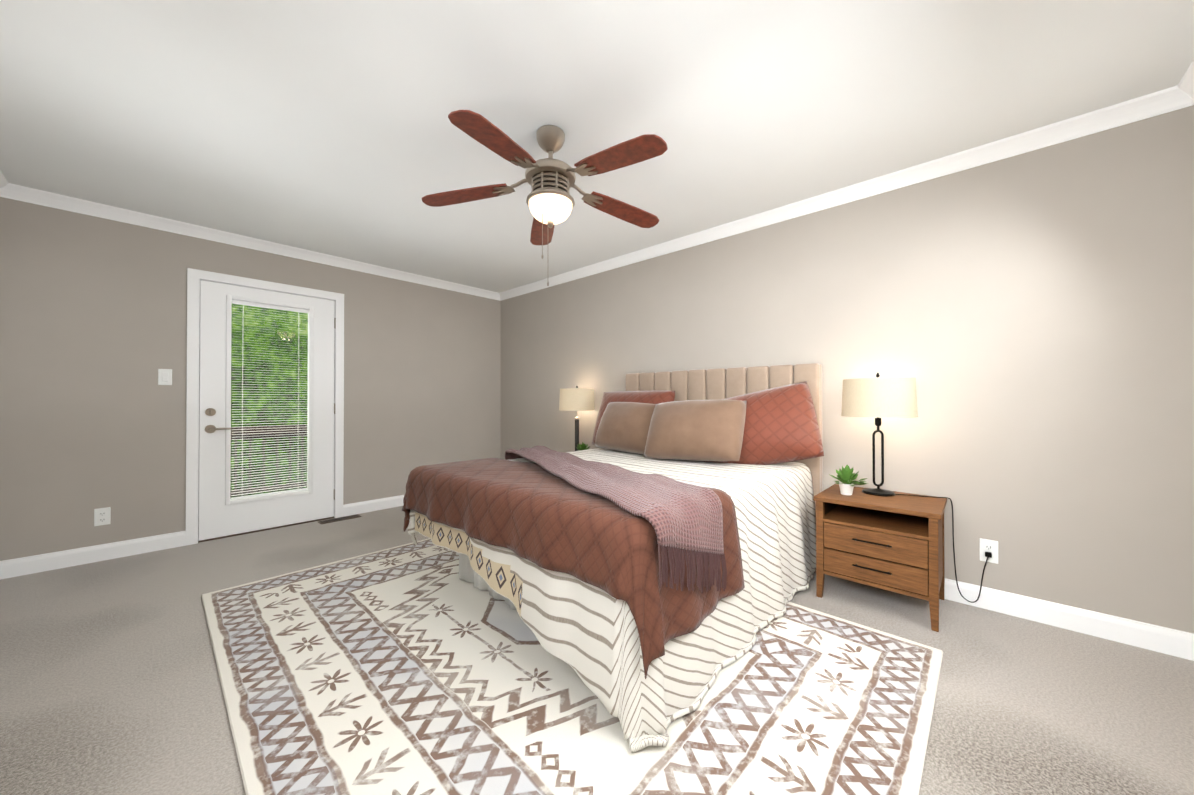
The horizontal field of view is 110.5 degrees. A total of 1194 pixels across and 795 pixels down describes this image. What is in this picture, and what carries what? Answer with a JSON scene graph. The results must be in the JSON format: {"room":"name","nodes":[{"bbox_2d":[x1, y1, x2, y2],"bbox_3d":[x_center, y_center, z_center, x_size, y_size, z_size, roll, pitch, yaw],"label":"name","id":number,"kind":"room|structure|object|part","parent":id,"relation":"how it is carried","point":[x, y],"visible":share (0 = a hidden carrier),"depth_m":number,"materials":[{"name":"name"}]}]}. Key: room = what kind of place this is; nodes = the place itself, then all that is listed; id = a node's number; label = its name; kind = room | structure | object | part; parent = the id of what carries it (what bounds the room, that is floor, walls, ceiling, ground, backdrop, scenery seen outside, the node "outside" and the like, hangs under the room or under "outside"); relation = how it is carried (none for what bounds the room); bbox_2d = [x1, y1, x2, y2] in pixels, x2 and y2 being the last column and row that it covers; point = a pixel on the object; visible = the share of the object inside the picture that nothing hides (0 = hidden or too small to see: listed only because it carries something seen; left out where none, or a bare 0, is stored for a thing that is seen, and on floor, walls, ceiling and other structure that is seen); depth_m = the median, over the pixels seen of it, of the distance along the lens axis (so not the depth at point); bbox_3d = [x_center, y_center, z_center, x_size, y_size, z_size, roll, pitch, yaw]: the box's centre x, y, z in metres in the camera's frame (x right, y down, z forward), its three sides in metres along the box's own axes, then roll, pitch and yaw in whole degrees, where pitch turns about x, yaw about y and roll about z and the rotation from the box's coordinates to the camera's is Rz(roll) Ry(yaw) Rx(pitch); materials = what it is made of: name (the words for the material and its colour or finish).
{"room":"bedroom","nodes":[
{"label":"bedroom","id":0,"kind":"room"},
{"bbox_2d":[0,197,500,560],"bbox_3d":[-2.554,-0.091,3.867,0.140,2.430,3.797,0,-1,43],"label":"wall","id":1,"kind":"structure","parent":0,"point":[93,324],"depth_m":2.98,"materials":[{"name":"paint"}]},
{"bbox_2d":[0,171,11,198],"bbox_3d":[-1.795,-1.287,0.824,5.113,0.078,0.062,0,-1,43],"label":"crown molding","id":2,"kind":"structure","parent":1,"relation":"attached to","point":[5,187],"depth_m":2.55,"materials":[{"name":"white wood"}]},
{"bbox_2d":[0,531,185,579],"bbox_3d":[-3.402,1.062,2.825,0.016,0.110,0.847,0,-1,43],"label":"baseboard","id":3,"kind":"structure","parent":1,"relation":"attached to","point":[10,568],"depth_m":2.79,"materials":[{"name":"white wood"}]},
{"bbox_2d":[94,507,110,525],"bbox_3d":[-3.392,0.817,2.842,0.008,0.118,0.072,0,-1,43],"label":"outlet","id":4,"kind":"object","parent":1,"relation":"attached to","point":[102,516],"visible":1,"depth_m":2.84,"materials":[{"name":"white plastic"}]},
{"bbox_2d":[158,369,171,384],"bbox_3d":[-3.193,-0.151,3.063,0.010,0.118,0.072,0,-1,43],"label":"light switch","id":5,"kind":"object","parent":1,"relation":"attached to","point":[164,376],"visible":1,"depth_m":3.06,"materials":[{"name":"white plastic"}]},
{"bbox_2d":[12,184,499,299],"bbox_3d":[-2.431,-1.267,3.858,0.062,0.078,3.480,0,-1,43],"label":"crown molding","id":6,"kind":"structure","parent":1,"relation":"attached to","point":[20,193],"depth_m":3.25,"materials":[{"name":"white wood"}]},
{"bbox_2d":[186,268,343,545],"bbox_3d":[-2.807,0.072,3.577,0.159,2.105,1.056,0,-1,43],"label":"door frame","id":7,"kind":"structure","parent":1,"relation":"attached to","point":[195,277],"depth_m":3.23,"materials":[{"name":"white"}]},
{"bbox_2d":[198,280,335,540],"bbox_3d":[-2.774,0.100,3.555,0.058,2.016,0.922,0,-1,43],"label":"door leaf","id":8,"kind":"structure","parent":1,"relation":"in","point":[220,513],"depth_m":3.41,"materials":[{"name":"white"}]},
{"bbox_2d":[205,305,307,499],"bbox_3d":[-2.814,0.019,3.468,0.088,1.621,0.681,0,-1,43],"label":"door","id":9,"kind":"structure","parent":8,"relation":"attached to","point":[210,428],"depth_m":3.52,"materials":[{"name":"clear glass"}]},
{"bbox_3d":[-2.984,0.182,3.261,0.058,0.197,0.149,0,-1,43],"label":"handle","id":10,"kind":"part","parent":9,"relation":"part of","materials":[{"name":"silver metal"}]},
{"bbox_2d":[231,300,308,499],"bbox_3d":[-2.782,0.018,3.542,0.026,1.615,0.520,0,-1,43],"label":"door blinds","id":11,"kind":"object","parent":8,"relation":"attached to","point":[243,303],"visible":0.9,"depth_m":3.52,"materials":[{"name":"white plastic"}]},
{"bbox_2d":[343,495,403,516],"bbox_3d":[-1.813,1.074,4.547,0.016,0.110,1.727,0,-1,43],"label":"baseboard","id":12,"kind":"structure","parent":1,"relation":"attached to","point":[395,501],"depth_m":4.09,"materials":[{"name":"white wood"}]},
{"bbox_2d":[0,506,1193,794],"bbox_3d":[-0.576,1.162,2.129,5.393,0.100,3.937,0,-1,43],"label":"floor","id":13,"kind":"structure","parent":0,"point":[110,682],"depth_m":1.59,"materials":[{"name":"carpet"}]},
{"bbox_2d":[318,514,361,523],"bbox_3d":[-2.368,1.120,3.819,0.110,0.008,0.330,0,-1,43],"label":"floor air vent","id":14,"kind":"object","parent":13,"relation":"on","point":[339,519],"visible":0.98,"depth_m":3.80,"materials":[{"name":"brown"}]},
{"bbox_2d":[201,538,942,794],"bbox_3d":[-0.355,1.105,2.057,3.060,0.012,2.170,0,-1,43],"label":"rug","id":15,"kind":"object","parent":13,"relation":"on","point":[420,668],"visible":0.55,"depth_m":1.48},
{"bbox_2d":[402,363,823,752],"bbox_3d":[0.168,0.445,2.559,1.882,1.339,2.016,0,-1,43],"label":"bed","id":16,"kind":"object","parent":13,"relation":"on","point":[646,570],"visible":1,"depth_m":1.78,"materials":[{"name":"beige fabric"}]},
{"bbox_2d":[505,445,723,553],"bbox_3d":[-0.128,0.528,2.260,1.850,0.367,1.017,0,-1,43],"label":"throw","id":17,"kind":"object","parent":16,"relation":"on","point":[672,511],"depth_m":1.62,"materials":[{"name":"fabric"}]},
{"bbox_2d":[595,402,655,454],"bbox_3d":[0.264,0.230,3.242,0.642,0.392,0.321,0,-1,43],"label":"pillow","id":18,"kind":"object","parent":16,"relation":"on","point":[623,428],"depth_m":3.13,"materials":[{"name":"beige fabric"}]},
{"bbox_2d":[644,400,746,460],"bbox_3d":[0.642,0.218,2.767,0.690,0.407,0.354,0,-1,43],"label":"pillow","id":19,"kind":"object","parent":16,"relation":"on","point":[688,430],"depth_m":2.63,"materials":[{"name":"beige fabric"}]},
{"bbox_3d":[0.864,0.425,3.228,1.600,1.290,0.088,0,-1,43],"label":"headboard","id":20,"kind":"part","parent":16,"relation":"part of","materials":[{"name":"fabric"}]},
{"bbox_2d":[813,484,946,631],"bbox_3d":[1.568,0.834,2.300,0.554,0.560,0.478,0,-1,43],"label":"nightstand","id":21,"kind":"object","parent":13,"relation":"on","point":[895,543],"visible":0.98,"depth_m":2.16,"materials":[{"name":"brown wood"}]},
{"bbox_2d":[829,465,867,494],"bbox_3d":[1.432,0.469,2.365,0.200,0.169,0.215,0,-1,43],"label":"plant","id":22,"kind":"object","parent":21,"relation":"on","point":[846,475],"visible":1,"depth_m":2.35,"materials":[{"name":"green plant"}]},
{"bbox_2d":[841,373,991,602],"bbox_3d":[1.732,0.470,2.292,0.657,1.234,0.364,0,-1,43],"label":"lamp","id":23,"kind":"object","parent":21,"relation":"on","point":[877,397],"visible":0.98,"depth_m":2.26,"materials":[{"name":"white fabric"}]},
{"bbox_3d":[1.624,0.002,2.395,0.364,0.215,0.364,0,-1,43],"label":"lamp shade","id":24,"kind":"part","parent":23,"relation":"part of","materials":[{"name":"fabric"}]},
{"bbox_3d":[1.879,0.815,2.261,0.401,0.545,0.121,0,-1,43],"label":"cord","id":25,"kind":"part","parent":23,"relation":"part of","materials":[{"name":"black plastic"}]},
{"bbox_3d":[-0.258,0.845,3.984,0.554,0.560,0.478,0,-1,43],"label":"nightstand","id":26,"kind":"object","parent":13,"relation":"on","visible":0},
{"bbox_2d":[559,386,594,450],"bbox_3d":[-0.197,0.222,4.069,0.350,0.685,0.350,0,-1,43],"label":"lamp","id":27,"kind":"object","parent":26,"relation":"on","point":[576,399],"visible":0.81,"depth_m":3.93,"materials":[{"name":"beige fabric"}]},
{"bbox_3d":[-0.197,0.021,4.071,0.350,0.210,0.350,0,-1,43],"label":"lamp shade","id":28,"kind":"part","parent":27,"relation":"part of","materials":[{"name":"fabric"}]},
{"bbox_2d":[576,442,589,450],"bbox_3d":[-0.120,0.486,3.853,0.170,0.154,0.155,0,-1,43],"label":"plant","id":29,"kind":"object","parent":26,"relation":"on","point":[583,446],"visible":0.4,"depth_m":3.82,"materials":[{"name":"green plant"}]},
{"bbox_2d":[0,0,1193,292],"bbox_3d":[-0.576,-1.367,2.146,5.393,0.100,3.937,0,-1,43],"label":"ceiling","id":30,"kind":"structure","parent":0,"point":[326,126],"depth_m":1.84,"materials":[{"name":"paint"}]},
{"bbox_2d":[422,110,667,285],"bbox_3d":[-0.192,-0.925,2.033,1.221,0.784,1.270,0,-1,43],"label":"ceiling fan","id":31,"kind":"object","parent":30,"relation":"hanging from","point":[550,180],"visible":1,"depth_m":1.98,"materials":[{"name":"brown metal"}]},
{"bbox_3d":[-0.232,-0.920,2.065,0.216,0.093,0.216,0,-1,43],"label":"lamp shade","id":32,"kind":"part","parent":31,"relation":"part of","materials":[{"name":"white glass"}]},
{"bbox_2d":[500,105,1193,633],"bbox_3d":[0.712,-0.093,3.533,5.393,2.430,0.140,0,-1,43],"label":"wall","id":33,"kind":"structure","parent":0,"point":[1026,321],"depth_m":2.18,"materials":[{"name":"paint"}]},
{"bbox_2d":[499,87,1193,300],"bbox_3d":[0.643,-1.270,3.467,5.113,0.078,0.062,0,-1,43],"label":"crown molding","id":34,"kind":"structure","parent":33,"relation":"attached to","point":[1160,102],"depth_m":2.37,"materials":[{"name":"white wood"}]},
{"bbox_2d":[979,538,997,563],"bbox_3d":[2.062,0.808,2.180,0.072,0.118,0.008,0,-1,43],"label":"outlet","id":35,"kind":"object","parent":33,"relation":"attached to","point":[987,545],"visible":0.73,"depth_m":2.18,"materials":[{"name":"white plastic"}]},
{"bbox_2d":[944,578,1191,659],"bbox_3d":[0.658,1.067,3.467,5.113,0.110,0.016,0,-1,43],"label":"baseboard","id":36,"kind":"structure","parent":33,"relation":"attached to","point":[1168,641],"depth_m":1.97,"materials":[{"name":"white wood"}]},
{"bbox_2d":[1172,60,1193,107],"bbox_3d":[1.281,-1.290,0.434,0.062,0.078,3.480,0,-1,43],"label":"crown molding","id":37,"kind":"structure","parent":33,"relation":"attached to","point":[1178,96],"depth_m":1.75,"materials":[{"name":"white wood"}]},
{"bbox_2d":[1192,633,1193,660],"bbox_3d":[1.298,1.046,0.402,0.016,0.110,3.600,0,-1,43],"label":"baseboard","id":38,"kind":"structure","parent":33,"relation":"attached to","point":[1192,633],"depth_m":1.75,"materials":[{"name":"white wood"}]},
{"label":"outside","id":39,"kind":"structure","parent":0,"visible":0},
{"bbox_2d":[230,425,306,496],"bbox_3d":[-3.752,0.858,4.479,2.459,0.980,4.502,0,-1,43],"label":"railing","id":40,"kind":"object","parent":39,"point":[281,429],"depth_m":5.41,"materials":[{"name":"brown wood"}]},
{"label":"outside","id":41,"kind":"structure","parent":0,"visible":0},
{"bbox_2d":[230,304,307,498],"bbox_3d":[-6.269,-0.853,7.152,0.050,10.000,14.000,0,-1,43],"label":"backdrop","id":42,"kind":"structure","parent":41,"point":[236,392],"depth_m":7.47,"materials":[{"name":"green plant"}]}
]}

